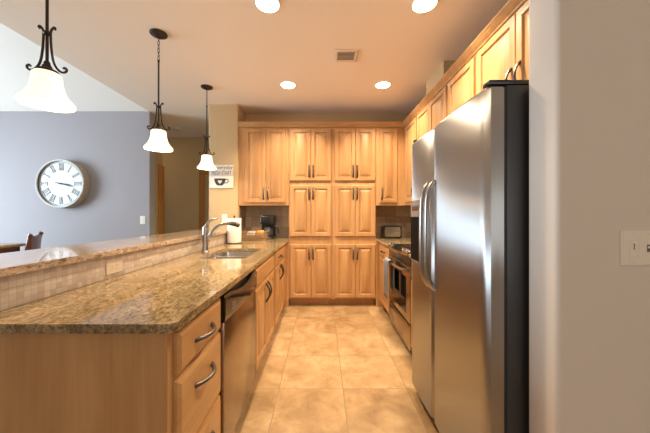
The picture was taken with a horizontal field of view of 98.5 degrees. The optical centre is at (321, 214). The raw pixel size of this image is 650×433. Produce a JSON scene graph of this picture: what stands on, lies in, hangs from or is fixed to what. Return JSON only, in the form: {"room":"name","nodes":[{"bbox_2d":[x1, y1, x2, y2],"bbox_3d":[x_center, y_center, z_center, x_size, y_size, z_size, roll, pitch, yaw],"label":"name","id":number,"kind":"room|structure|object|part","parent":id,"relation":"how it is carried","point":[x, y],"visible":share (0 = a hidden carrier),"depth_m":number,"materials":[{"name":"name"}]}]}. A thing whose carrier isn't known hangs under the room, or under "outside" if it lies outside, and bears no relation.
{"room":"kitchen","nodes":[
{"label":"kitchen","id":0,"kind":"room"},
{"bbox_2d":[0,111,155,250],"bbox_3d":[-4.545,-0.120,4.115,4.110,2.740,0.150,0,0,0],"label":"wall","id":1,"kind":"structure","parent":0,"point":[109,145],"depth_m":4.04,"materials":[{"name":"grey paint"}]},
{"bbox_2d":[35,159,90,208],"bbox_3d":[-3.680,-0.435,3.980,0.698,0.698,0.118,0,0,0],"label":"wall clock","id":2,"kind":"object","parent":1,"relation":"attached to","point":[59,183],"visible":1,"depth_m":3.95,"materials":[{"name":"grey plastic"}]},
{"bbox_2d":[140,216,144,223],"bbox_3d":[-2.585,0.080,4.035,0.075,0.118,0.009,0,0,0],"label":"switch plate","id":3,"kind":"object","parent":1,"relation":"attached to","point":[142,218],"visible":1,"depth_m":4.03,"materials":[{"name":"white plastic"}]},
{"bbox_2d":[0,244,222,311],"bbox_3d":[-1.185,0.732,2.328,0.129,1.036,2.915,0,0,0],"label":"wall","id":4,"kind":"structure","parent":0,"point":[222,244],"depth_m":1.31,"materials":[{"name":"brown paint"}]},
{"bbox_2d":[0,233,226,310],"bbox_3d":[-1.117,0.275,2.329,0.008,0.122,2.909,0,0,0],"label":"backsplash","id":5,"kind":"structure","parent":4,"relation":"attached to","point":[27,287],"depth_m":1.28,"materials":[{"name":"tile"}]},
{"bbox_2d":[0,228,226,276],"bbox_3d":[-1.299,0.198,2.302,0.422,0.030,2.964,0,0,0],"label":"bar","id":6,"kind":"object","parent":4,"relation":"on","point":[11,263],"visible":1,"depth_m":1.42,"materials":[{"name":"stone"}]},
{"bbox_2d":[105,258,121,275],"bbox_3d":[-1.109,0.278,1.497,0.008,0.074,0.118,0,0,0],"label":"outlet","id":7,"kind":"object","parent":4,"relation":"attached to","point":[112,266],"visible":1,"depth_m":1.48,"materials":[{"name":"beige plastic"}]},
{"bbox_2d":[238,206,245,237],"bbox_3d":[-1.131,0.107,3.963,0.008,0.458,0.326,0,0,0],"label":"backsplash","id":8,"kind":"structure","parent":4,"relation":"attached to","point":[241,209],"depth_m":3.97,"materials":[{"name":"tile"}]},
{"bbox_2d":[156,120,162,234],"bbox_3d":[-2.685,-0.120,4.395,0.130,2.740,0.410,0,0,0],"label":"wall","id":9,"kind":"structure","parent":0,"point":[159,155],"depth_m":4.46,"materials":[{"name":"brown paint"}]},
{"bbox_2d":[158,164,163,233],"bbox_3d":[-2.680,0.225,4.545,0.160,2.050,0.150,0,0,0],"label":"trim","id":10,"kind":"structure","parent":9,"relation":"attached to","point":[160,167],"depth_m":4.51,"materials":[{"name":"brown wood"}]},
{"bbox_2d":[163,138,208,233],"bbox_3d":[-3.150,-0.120,5.485,3.700,2.740,0.130,0,0,0],"label":"wall","id":11,"kind":"structure","parent":0,"point":[181,173],"depth_m":5.42,"materials":[{"name":"brown paint"}]},
{"bbox_2d":[199,170,208,228],"bbox_3d":[-1.958,0.200,5.410,0.835,2.100,0.020,0,0,0],"label":"trim","id":12,"kind":"structure","parent":11,"relation":"attached to","point":[202,173],"depth_m":5.40,"materials":[{"name":"brown wood"}]},
{"bbox_2d":[209,104,244,238],"bbox_3d":[-1.335,-0.120,4.593,0.400,2.740,1.615,0,0,0],"label":"wall pier","id":13,"kind":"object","parent":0,"point":[224,119],"visible":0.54,"depth_m":3.79,"materials":[{"name":"brown paint"}]},
{"bbox_2d":[209,165,233,187],"bbox_3d":[-1.355,-0.513,3.771,0.320,0.310,0.026,0,0,0],"label":"wall sign","id":14,"kind":"object","parent":13,"relation":"attached to","point":[223,176],"visible":0.96,"depth_m":3.76,"materials":[{"name":"grey"}]},
{"bbox_2d":[214,178,228,185],"bbox_3d":[-1.351,-0.436,3.764,0.194,0.095,0.012,0,0,0],"label":"cup","id":15,"kind":"object","parent":14,"relation":"on","point":[217,181],"depth_m":3.76,"materials":[{"name":"grey"}]},
{"bbox_2d":[222,214,226,222],"bbox_3d":[-1.315,0.055,3.780,0.075,0.118,0.009,0,0,0],"label":"switch plate","id":16,"kind":"object","parent":13,"relation":"attached to","point":[224,216],"visible":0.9,"depth_m":3.78,"materials":[{"name":"white plastic"}]},
{"bbox_2d":[0,0,508,137],"bbox_3d":[-1.700,-2.915,1.000,9.800,2.850,9.200,0,0,0],"label":"ceiling","id":17,"kind":"structure","parent":0,"point":[244,52],"depth_m":2.61,"materials":[{"name":"beige paint"}]},
{"bbox_2d":[15,0,75,112],"bbox_3d":[-1.345,-1.012,1.370,0.215,0.954,0.215,0,0,0],"label":"pendant light","id":18,"kind":"object","parent":17,"relation":"hanging from","point":[44,90],"visible":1,"depth_m":1.36,"materials":[{"name":"white glass"}]},
{"bbox_3d":[-1.393,-0.810,1.360,0.078,0.228,0.010,0,0,-12],"label":"scroll arm","id":19,"kind":"part","parent":18,"relation":"part of","materials":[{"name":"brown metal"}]},
{"bbox_3d":[-1.345,-0.613,1.370,0.215,0.155,0.215,0,0,0],"label":"lamp shade","id":20,"kind":"part","parent":18,"relation":"part of","materials":[{"name":"beige glass"}]},
{"bbox_3d":[-1.345,-0.998,1.370,0.018,0.556,0.018,0,0,0],"label":"rod","id":21,"kind":"part","parent":18,"relation":"part of","materials":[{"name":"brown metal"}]},
{"bbox_3d":[-1.298,-0.810,1.380,0.078,0.228,0.010,0,0,-12],"label":"scroll arm","id":22,"kind":"part","parent":18,"relation":"part of","materials":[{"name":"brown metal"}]},
{"bbox_2d":[143,28,172,151],"bbox_3d":[-1.345,-1.012,2.305,0.215,0.954,0.215,0,0,0],"label":"pendant light","id":23,"kind":"object","parent":17,"relation":"hanging from","point":[157,142],"visible":1,"depth_m":2.29,"materials":[{"name":"white glass"}]},
{"bbox_3d":[-1.393,-0.810,2.295,0.078,0.228,0.010,0,0,-12],"label":"scroll arm","id":24,"kind":"part","parent":23,"relation":"part of","materials":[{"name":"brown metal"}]},
{"bbox_3d":[-1.345,-0.613,2.305,0.215,0.155,0.215,0,0,0],"label":"lamp shade","id":25,"kind":"part","parent":23,"relation":"part of","materials":[{"name":"beige glass"}]},
{"bbox_3d":[-1.345,-0.998,2.305,0.018,0.556,0.018,0,0,0],"label":"rod","id":26,"kind":"part","parent":23,"relation":"part of","materials":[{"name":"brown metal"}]},
{"bbox_3d":[-1.298,-0.810,2.315,0.078,0.228,0.010,0,0,-12],"label":"scroll arm","id":27,"kind":"part","parent":23,"relation":"part of","materials":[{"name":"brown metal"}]},
{"bbox_2d":[197,84,216,169],"bbox_3d":[-1.345,-1.012,3.270,0.215,0.954,0.215,0,0,0],"label":"pendant light","id":28,"kind":"object","parent":17,"relation":"hanging from","point":[206,163],"visible":1,"depth_m":3.25,"materials":[{"name":"white glass"}]},
{"bbox_3d":[-1.345,-0.998,3.270,0.018,0.556,0.018,0,0,0],"label":"rod","id":29,"kind":"part","parent":28,"relation":"part of","materials":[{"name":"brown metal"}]},
{"bbox_3d":[-1.345,-0.613,3.270,0.215,0.155,0.215,0,0,0],"label":"lamp shade","id":30,"kind":"part","parent":28,"relation":"part of","materials":[{"name":"beige glass"}]},
{"bbox_2d":[254,0,280,13],"bbox_3d":[-0.385,-1.486,1.980,0.190,0.006,0.190,0,0,0],"label":"recessed light","id":31,"kind":"object","parent":17,"relation":"in","point":[265,6],"visible":1,"depth_m":1.99,"materials":[{"name":"beige"}]},
{"bbox_2d":[280,81,295,88],"bbox_3d":[-0.390,-1.486,3.220,0.190,0.006,0.190,0,0,0],"label":"recessed light","id":32,"kind":"object","parent":17,"relation":"in","point":[285,84],"visible":1,"depth_m":3.21,"materials":[{"name":"white"}]},
{"bbox_2d":[334,49,359,61],"bbox_3d":[0.225,-1.484,2.625,0.226,0.010,0.210,0,0,0],"label":"ceiling vent","id":33,"kind":"object","parent":17,"relation":"in","point":[340,55],"visible":1,"depth_m":2.62,"materials":[{"name":"white metal"}]},
{"bbox_2d":[375,81,390,88],"bbox_3d":[0.700,-1.486,3.220,0.190,0.006,0.190,0,0,0],"label":"recessed light","id":34,"kind":"object","parent":17,"relation":"in","point":[383,84],"visible":1,"depth_m":3.22,"materials":[{"name":"white"}]},
{"bbox_2d":[410,0,438,13],"bbox_3d":[0.725,-1.486,1.980,0.190,0.006,0.190,0,0,0],"label":"recessed light","id":35,"kind":"object","parent":17,"relation":"in","point":[417,6],"visible":1,"depth_m":1.99,"materials":[{"name":"white"}]},
{"bbox_2d":[245,114,408,121],"bbox_3d":[0.223,-0.120,4.195,2.715,2.740,0.120,0,0,0],"label":"wall","id":36,"kind":"structure","parent":0,"point":[248,117],"depth_m":4.13,"materials":[{"name":"brown paint"}]},
{"bbox_2d":[239,128,288,205],"bbox_3d":[-0.793,-0.651,3.940,0.679,1.058,0.389,0,0,0],"label":"upper cabinet","id":37,"kind":"object","parent":36,"relation":"attached to","point":[263,152],"visible":1,"depth_m":3.79,"materials":[{"name":"brown wood"}]},
{"bbox_3d":[-0.902,-0.661,3.795,0.282,1.003,0.020,0,0,0],"label":"door","id":38,"kind":"part","parent":37,"relation":"part of","materials":[{"name":"brown wood"}]},
{"bbox_3d":[-0.623,-0.661,3.795,0.268,1.003,0.020,0,0,0],"label":"door","id":39,"kind":"part","parent":37,"relation":"part of","materials":[{"name":"brown wood"}]},
{"bbox_2d":[238,0,526,127],"bbox_3d":[0.029,-1.216,2.474,2.323,0.068,2.779,0,0,0],"label":"crown molding","id":40,"kind":"structure","parent":37,"relation":"on","point":[511,7],"depth_m":2.71,"materials":[{"name":"brown wood"}]},
{"bbox_2d":[246,206,288,236],"bbox_3d":[-0.794,0.107,4.131,0.679,0.458,0.008,0,0,0],"label":"backsplash","id":41,"kind":"structure","parent":36,"relation":"attached to","point":[253,213],"depth_m":4.13,"materials":[{"name":"tile"}]},
{"bbox_2d":[376,128,404,205],"bbox_3d":[0.930,-0.651,3.940,0.397,1.058,0.389,0,0,0],"label":"upper cabinet","id":42,"kind":"object","parent":36,"relation":"attached to","point":[390,142],"visible":0.95,"depth_m":3.79,"materials":[{"name":"brown wood"}]},
{"bbox_3d":[0.901,-0.661,3.795,0.240,1.003,0.020,0,0,0],"label":"door","id":43,"kind":"part","parent":42,"relation":"part of","materials":[{"name":"brown wood"}]},
{"bbox_2d":[376,206,410,236],"bbox_3d":[1.093,0.107,4.131,0.716,0.458,0.008,0,0,0],"label":"backsplash","id":44,"kind":"structure","parent":36,"relation":"attached to","point":[385,215],"depth_m":4.13,"materials":[{"name":"tile"}]},
{"bbox_2d":[406,223,410,231],"bbox_3d":[1.275,0.190,4.123,0.075,0.130,0.008,0,0,0],"label":"outlet","id":45,"kind":"object","parent":36,"relation":"attached to","point":[408,225],"visible":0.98,"depth_m":4.12,"materials":[{"name":"beige plastic"}]},
{"bbox_2d":[233,299,438,432],"bbox_3d":[0.975,1.300,0.950,4.450,0.100,9.300,0,0,0],"label":"floor","id":46,"kind":"structure","parent":0,"point":[322,368],"depth_m":2.15,"materials":[{"name":"tile"}]},
{"bbox_2d":[0,333,170,432],"bbox_3d":[-0.869,0.808,0.893,0.762,0.884,0.023,0,0,0],"label":"end panel","id":47,"kind":"object","parent":46,"relation":"on","point":[50,383],"visible":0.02,"depth_m":0.89,"materials":[{"name":"brown wood"}]},
{"bbox_2d":[171,298,220,432],"bbox_3d":[-0.773,0.808,1.113,0.695,0.884,0.416,0,0,0],"label":"base cabinet","id":48,"kind":"object","parent":46,"relation":"on","point":[196,347],"visible":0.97,"depth_m":1.05,"materials":[{"name":"brown wood"}]},
{"bbox_3d":[-0.477,0.461,1.111,0.020,0.142,0.387,0,0,0],"label":"drawer","id":49,"kind":"part","parent":48,"relation":"part of","materials":[{"name":"brown wood"}]},
{"bbox_3d":[-0.451,0.633,1.112,0.050,0.021,0.171,0,0,0],"label":"handle","id":50,"kind":"part","parent":48,"relation":"part of","materials":[{"name":"grey metal"}]},
{"bbox_3d":[-0.451,0.465,1.112,0.050,0.021,0.171,0,0,0],"label":"handle","id":51,"kind":"part","parent":48,"relation":"part of","materials":[{"name":"grey metal"}]},
{"bbox_3d":[-0.477,0.984,1.111,0.020,0.282,0.387,0,0,0],"label":"drawer","id":52,"kind":"part","parent":48,"relation":"part of","materials":[{"name":"brown wood"}]},
{"bbox_2d":[219,269,256,432],"bbox_3d":[-0.763,0.810,1.649,0.633,0.880,0.637,0,0,0],"label":"dishwasher","id":53,"kind":"object","parent":46,"relation":"on","point":[237,331],"visible":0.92,"depth_m":1.54,"materials":[{"name":"silver"}]},
{"bbox_3d":[-0.468,0.447,1.649,0.041,0.126,0.635,0,0,0],"label":"control panel","id":54,"kind":"part","parent":53,"relation":"part of","materials":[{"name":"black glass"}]},
{"bbox_2d":[211,254,273,370],"bbox_3d":[-0.774,0.808,2.390,0.693,0.884,0.829,0,0,0],"label":"base cabinet","id":55,"kind":"object","parent":46,"relation":"on","point":[264,288],"visible":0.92,"depth_m":2.27,"materials":[{"name":"brown wood"}]},
{"bbox_3d":[-0.477,0.839,2.180,0.020,0.573,0.371,0,0,0],"label":"door","id":56,"kind":"part","parent":55,"relation":"part of","materials":[{"name":"brown wood"}]},
{"bbox_3d":[-0.477,0.461,2.370,0.020,0.142,0.750,0,0,0],"label":"drawer","id":57,"kind":"part","parent":55,"relation":"part of","materials":[{"name":"brown wood"}]},
{"bbox_3d":[-0.451,0.650,2.330,0.047,0.171,0.023,0,0,0],"label":"handle","id":58,"kind":"part","parent":55,"relation":"part of","materials":[{"name":"grey metal"}]},
{"bbox_3d":[-0.477,0.839,2.558,0.020,0.573,0.375,0,0,0],"label":"door","id":59,"kind":"part","parent":55,"relation":"part of","materials":[{"name":"brown wood"}]},
{"bbox_2d":[273,242,288,326],"bbox_3d":[-0.773,0.808,3.313,0.695,0.884,1.014,0,0,0],"label":"base cabinet","id":60,"kind":"object","parent":46,"relation":"on","point":[281,256],"visible":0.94,"depth_m":3.15,"materials":[{"name":"brown wood"}]},
{"bbox_2d":[0,237,288,333],"bbox_3d":[-0.789,0.351,2.492,0.674,0.030,3.268,0,0,0],"label":"countertop","id":61,"kind":"structure","parent":60,"relation":"on","point":[162,298],"depth_m":1.11,"materials":[{"name":"stone"}]},
{"bbox_2d":[201,218,239,251],"bbox_3d":[-0.904,0.183,2.501,0.359,0.306,0.065,0,0,7],"label":"kitchen faucet","id":62,"kind":"object","parent":61,"relation":"on","point":[206,237],"visible":1,"depth_m":2.50,"materials":[{"name":"silver metal"}]},
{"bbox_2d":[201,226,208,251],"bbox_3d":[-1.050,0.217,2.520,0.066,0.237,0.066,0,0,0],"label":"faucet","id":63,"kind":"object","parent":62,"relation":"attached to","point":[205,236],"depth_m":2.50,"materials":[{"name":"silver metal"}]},
{"bbox_3d":[-0.998,0.076,2.516,0.129,0.092,0.041,0,0,4],"label":"lever","id":64,"kind":"part","parent":62,"relation":"part of","materials":[{"name":"silver metal"}]},
{"bbox_3d":[-0.940,0.176,2.502,0.254,0.221,0.041,0,0,10],"label":"spout","id":65,"kind":"part","parent":62,"relation":"part of","materials":[{"name":"silver metal"}]},
{"bbox_2d":[206,251,257,258],"bbox_3d":[-0.775,0.459,2.453,0.404,0.185,0.665,0,0,0],"label":"sink","id":66,"kind":"object","parent":61,"relation":"in","point":[229,254],"visible":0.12,"depth_m":2.75,"materials":[{"name":"silver metal"}]},
{"bbox_3d":[-0.775,0.459,2.285,0.404,0.185,0.331,0,0,0],"label":"bowl","id":67,"kind":"part","parent":66,"relation":"part of","materials":[{"name":"silver metal"}]},
{"bbox_3d":[-0.775,0.459,2.620,0.404,0.185,0.331,0,0,0],"label":"bowl","id":68,"kind":"part","parent":66,"relation":"part of","materials":[{"name":"silver metal"}]},
{"bbox_2d":[227,216,241,243],"bbox_3d":[-1.025,0.174,3.270,0.166,0.324,0.166,0,0,0],"label":"paper towel holder","id":69,"kind":"object","parent":61,"relation":"on","point":[233,233],"visible":0.99,"depth_m":3.21,"materials":[{"name":"white paper"}]},
{"bbox_2d":[242,231,268,239],"bbox_3d":[-0.885,0.279,3.725,0.335,0.112,0.175,0,0,0],"label":"wire basket","id":70,"kind":"object","parent":61,"relation":"on","point":[245,236],"visible":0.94,"depth_m":3.64,"materials":[{"name":"brown"}]},
{"bbox_2d":[260,215,278,238],"bbox_3d":[-0.729,0.173,3.944,0.268,0.325,0.242,0,0,0],"label":"coffee maker","id":71,"kind":"object","parent":61,"relation":"on","point":[268,222],"visible":0.8,"depth_m":3.85,"materials":[{"name":"black plastic"}]},
{"bbox_3d":[-0.477,0.839,2.978,0.020,0.573,0.325,0,0,0],"label":"door","id":72,"kind":"part","parent":60,"relation":"part of","materials":[{"name":"brown wood"}]},
{"bbox_3d":[-0.477,0.461,3.158,0.020,0.142,0.685,0,0,0],"label":"drawer","id":73,"kind":"part","parent":60,"relation":"part of","materials":[{"name":"brown wood"}]},
{"bbox_3d":[-0.477,0.839,3.322,0.020,0.573,0.356,0,0,0],"label":"door","id":74,"kind":"part","parent":60,"relation":"part of","materials":[{"name":"brown wood"}]},
{"bbox_2d":[289,128,332,304],"bbox_3d":[-0.152,0.035,3.940,0.600,2.430,0.389,0,0,0],"label":"pantry cabinet","id":75,"kind":"object","parent":46,"relation":"on","point":[310,149],"visible":1,"depth_m":3.79,"materials":[{"name":"brown wood"}]},
{"bbox_3d":[-0.290,0.765,3.795,0.279,0.724,0.020,0,0,0],"label":"door","id":76,"kind":"part","parent":75,"relation":"part of","materials":[{"name":"brown wood"}]},
{"bbox_3d":[-0.290,-0.051,3.795,0.279,0.694,0.020,0,0,0],"label":"door","id":77,"kind":"part","parent":75,"relation":"part of","materials":[{"name":"brown wood"}]},
{"bbox_3d":[-0.290,-0.810,3.795,0.279,0.706,0.020,0,0,0],"label":"door","id":78,"kind":"part","parent":75,"relation":"part of","materials":[{"name":"brown wood"}]},
{"bbox_3d":[-0.013,0.765,3.795,0.268,0.724,0.020,0,0,0],"label":"door","id":79,"kind":"part","parent":75,"relation":"part of","materials":[{"name":"brown wood"}]},
{"bbox_3d":[-0.013,-0.051,3.795,0.268,0.694,0.020,0,0,0],"label":"door","id":80,"kind":"part","parent":75,"relation":"part of","materials":[{"name":"brown wood"}]},
{"bbox_3d":[-0.013,-0.810,3.795,0.268,0.706,0.020,0,0,0],"label":"door","id":81,"kind":"part","parent":75,"relation":"part of","materials":[{"name":"brown wood"}]},
{"bbox_2d":[333,128,375,304],"bbox_3d":[0.439,0.035,3.940,0.580,2.430,0.389,0,0,0],"label":"pantry cabinet","id":82,"kind":"object","parent":46,"relation":"on","point":[354,149],"visible":1,"depth_m":3.79,"materials":[{"name":"brown wood"}]},
{"bbox_3d":[0.312,0.765,3.795,0.274,0.724,0.020,0,0,0],"label":"door","id":83,"kind":"part","parent":82,"relation":"part of","materials":[{"name":"brown wood"}]},
{"bbox_3d":[0.312,-0.051,3.795,0.274,0.694,0.020,0,0,0],"label":"door","id":84,"kind":"part","parent":82,"relation":"part of","materials":[{"name":"brown wood"}]},
{"bbox_3d":[0.312,-0.810,3.795,0.274,0.706,0.020,0,0,0],"label":"door","id":85,"kind":"part","parent":82,"relation":"part of","materials":[{"name":"brown wood"}]},
{"bbox_3d":[0.587,0.765,3.795,0.267,0.724,0.020,0,0,0],"label":"door","id":86,"kind":"part","parent":82,"relation":"part of","materials":[{"name":"brown wood"}]},
{"bbox_3d":[0.587,-0.051,3.795,0.267,0.694,0.020,0,0,0],"label":"door","id":87,"kind":"part","parent":82,"relation":"part of","materials":[{"name":"brown wood"}]},
{"bbox_3d":[0.587,-0.810,3.795,0.267,0.706,0.020,0,0,0],"label":"door","id":88,"kind":"part","parent":82,"relation":"part of","materials":[{"name":"brown wood"}]},
{"bbox_2d":[376,241,389,312],"bbox_3d":[1.086,0.808,3.494,0.746,0.884,0.652,0,0,0],"label":"base cabinet","id":89,"kind":"object","parent":46,"relation":"on","point":[382,251],"visible":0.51,"depth_m":3.61,"materials":[{"name":"brown wood"}]},
{"bbox_3d":[0.765,0.461,3.445,0.020,0.142,0.510,0,0,0],"label":"drawer","id":90,"kind":"part","parent":89,"relation":"part of","materials":[{"name":"brown wood"}]},
{"bbox_3d":[0.765,0.839,3.445,0.020,0.573,0.510,0,0,0],"label":"door","id":91,"kind":"part","parent":89,"relation":"part of","materials":[{"name":"brown wood"}]},
{"bbox_2d":[376,237,410,246],"bbox_3d":[1.091,0.351,3.646,0.720,0.030,0.960,0,0,0],"label":"countertop","id":92,"kind":"structure","parent":89,"relation":"on","point":[404,240],"depth_m":3.62,"materials":[{"name":"stone"}]},
{"bbox_2d":[381,225,401,237],"bbox_3d":[0.978,0.245,3.983,0.271,0.181,0.159,0,0,0],"label":"toaster","id":93,"kind":"object","parent":92,"relation":"on","point":[387,231],"visible":1,"depth_m":3.90,"materials":[{"name":"black plastic"}]},
{"bbox_3d":[0.985,0.242,3.906,0.216,0.136,0.004,0,0,0],"label":"plate","id":94,"kind":"part","parent":93,"relation":"part of","materials":[{"name":"silver metal"}]},
{"bbox_2d":[388,242,411,351],"bbox_3d":[1.064,0.775,2.780,0.762,0.950,0.766,0,0,0],"label":"stove","id":95,"kind":"object","parent":46,"relation":"on","point":[400,298],"visible":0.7,"depth_m":2.65,"materials":[{"name":"silver metal"}]},
{"bbox_2d":[384,257,393,298],"bbox_3d":[0.694,0.656,2.915,0.078,0.393,0.190,0,0,0],"label":"dish towel","id":96,"kind":"object","parent":95,"relation":"hanging from","point":[386,259],"visible":0.95,"depth_m":2.88,"materials":[{"name":"white fabric"}]},
{"bbox_3d":[0.721,0.488,2.780,0.075,0.025,0.672,0,0,0],"label":"handle","id":97,"kind":"part","parent":95,"relation":"part of","materials":[{"name":"silver metal"}]},
{"bbox_3d":[0.756,0.334,2.780,0.098,0.020,0.760,0,0,0],"label":"control panel","id":98,"kind":"part","parent":95,"relation":"part of","materials":[{"name":"black glass"}]},
{"bbox_3d":[0.773,1.073,2.780,0.035,0.217,0.756,0,0,0],"label":"warming drawer","id":99,"kind":"part","parent":95,"relation":"part of","materials":[{"name":"silver metal"}]},
{"bbox_3d":[0.773,0.701,2.780,0.035,0.494,0.756,0,0,0],"label":"oven door","id":100,"kind":"part","parent":95,"relation":"part of","materials":[{"name":"silver metal"}]},
{"bbox_2d":[397,244,410,249],"bbox_3d":[1.123,0.343,2.780,0.645,0.022,0.766,0,0,0],"label":"cooktop","id":101,"kind":"object","parent":95,"relation":"in","point":[408,246],"depth_m":2.90,"materials":[{"name":"black glass"}]},
{"bbox_2d":[411,280,411,346],"bbox_3d":[1.086,0.808,2.199,0.746,0.884,0.386,0,0,0],"label":"base cabinet","id":102,"kind":"object","parent":46,"relation":"on","point":[411,280],"visible":0.02,"depth_m":2.36,"materials":[{"name":"brown wood"}]},
{"bbox_2d":[411,80,528,432],"bbox_3d":[0.999,0.364,1.532,0.862,1.772,0.909,0,0,0],"label":"refrigerator","id":103,"kind":"object","parent":46,"relation":"on","point":[470,201],"visible":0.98,"depth_m":1.15,"materials":[{"name":"grey metal"}]},
{"bbox_3d":[0.663,0.343,1.796,0.075,1.675,0.382,0,0,0],"label":"door","id":104,"kind":"part","parent":103,"relation":"part of","materials":[{"name":"silver metal"}]},
{"bbox_3d":[0.603,0.115,1.642,0.070,0.621,0.032,0,0,0],"label":"handle","id":105,"kind":"part","parent":103,"relation":"part of","materials":[{"name":"silver metal"}]},
{"bbox_3d":[0.603,0.115,1.562,0.070,0.621,0.032,0,0,0],"label":"handle","id":106,"kind":"part","parent":103,"relation":"part of","materials":[{"name":"silver metal"}]},
{"bbox_3d":[0.663,0.343,1.339,0.075,1.675,0.521,0,0,0],"label":"door","id":107,"kind":"part","parent":103,"relation":"part of","materials":[{"name":"silver metal"}]},
{"bbox_2d":[426,61,454,94],"bbox_3d":[1.318,-1.373,2.940,0.282,0.235,0.460,0,0,0],"label":"wall","id":108,"kind":"structure","parent":0,"point":[444,66],"depth_m":2.83,"materials":[{"name":"brown paint"}]},
{"bbox_2d":[529,0,649,432],"bbox_3d":[1.963,-0.120,0.993,2.374,2.740,0.135,0,0,0],"label":"wall","id":109,"kind":"structure","parent":0,"point":[589,60],"depth_m":0.93,"materials":[{"name":"beige paint"}]},
{"bbox_2d":[620,230,649,265],"bbox_3d":[1.042,0.111,0.916,0.117,0.117,0.018,0,0,0],"label":"switch plate","id":110,"kind":"object","parent":109,"relation":"attached to","point":[634,244],"visible":1,"depth_m":0.92,"materials":[{"name":"beige plastic"}]},
{"bbox_3d":[-3.925,1.300,0.950,5.350,0.100,9.300,0,0,0],"label":"floor","id":111,"kind":"structure","parent":0,"visible":0},
{"bbox_2d":[0,243,25,252],"bbox_3d":[-4.105,0.787,2.725,1.490,0.925,0.950,0,0,0],"label":"dining table","id":112,"kind":"object","parent":111,"relation":"on","point":[4,247],"visible":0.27,"depth_m":3.05,"materials":[{"name":"brown wood"}]},
{"bbox_2d":[25,231,43,249],"bbox_3d":[-3.415,0.725,3.063,0.470,1.050,0.388,0,0,-32],"label":"dining chair","id":113,"kind":"object","parent":111,"relation":"on","point":[33,242],"visible":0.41,"depth_m":3.07,"materials":[{"name":"brown wood"}]},
{"bbox_3d":[-3.175,0.727,3.012,0.100,1.047,0.048,0,0,-32],"label":"post","id":114,"kind":"part","parent":113,"relation":"part of","materials":[{"name":"brown wood"}]},
{"bbox_3d":[-3.236,0.323,3.174,0.048,0.194,0.330,0,0,-32],"label":"rail","id":115,"kind":"part","parent":113,"relation":"part of","materials":[{"name":"brown wood"}]},
{"bbox_3d":[1.520,-0.120,2.657,0.120,2.740,3.195,0,0,0],"label":"wall","id":116,"kind":"structure","parent":0,"visible":0},
{"bbox_2d":[405,116,416,205],"bbox_3d":[1.265,-0.651,3.551,0.388,1.058,0.502,0,0,0],"label":"upper cabinet","id":117,"kind":"object","parent":116,"relation":"attached to","point":[411,128],"visible":0.3,"depth_m":3.56,"materials":[{"name":"brown wood"}]},
{"bbox_2d":[417,84,447,138],"bbox_3d":[1.265,-0.880,2.900,0.388,0.600,0.798,0,0,0],"label":"upper cabinet","id":118,"kind":"object","parent":116,"relation":"attached to","point":[435,111],"visible":0.16,"depth_m":2.79,"materials":[{"name":"brown wood"}]},
{"bbox_3d":[1.121,-0.886,3.096,0.020,0.553,0.368,0,0,0],"label":"door","id":119,"kind":"part","parent":118,"relation":"part of","materials":[{"name":"brown wood"}]},
{"bbox_3d":[1.121,-0.886,2.716,0.020,0.553,0.383,0,0,0],"label":"door","id":120,"kind":"part","parent":118,"relation":"part of","materials":[{"name":"brown wood"}]},
{"bbox_2d":[448,54,476,115],"bbox_3d":[1.265,-0.651,2.267,0.388,1.058,0.463,0,0,0],"label":"upper cabinet","id":121,"kind":"object","parent":116,"relation":"attached to","point":[462,87],"visible":0.06,"depth_m":2.20,"materials":[{"name":"brown wood"}]},
{"bbox_2d":[477,0,528,93],"bbox_3d":[1.265,-0.880,1.560,0.388,0.600,0.948,0,0,0],"label":"upper cabinet","id":122,"kind":"object","parent":116,"relation":"attached to","point":[505,56],"visible":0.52,"depth_m":1.68,"materials":[{"name":"brown wood"}]},
{"bbox_3d":[1.121,-0.886,1.812,0.020,0.553,0.400,0,0,0],"label":"door","id":123,"kind":"part","parent":122,"relation":"part of","materials":[{"name":"brown wood"}]},
{"bbox_3d":[1.095,-0.780,1.645,0.047,0.171,0.023,0,0,0],"label":"handle","id":124,"kind":"part","parent":122,"relation":"part of","materials":[{"name":"grey metal"}]},
{"bbox_3d":[1.095,-0.780,1.572,0.047,0.171,0.023,0,0,0],"label":"handle","id":125,"kind":"part","parent":122,"relation":"part of","materials":[{"name":"grey metal"}]},
{"bbox_3d":[1.121,-0.886,1.404,0.020,0.553,0.408,0,0,0],"label":"door","id":126,"kind":"part","parent":122,"relation":"part of","materials":[{"name":"brown wood"}]}
]}

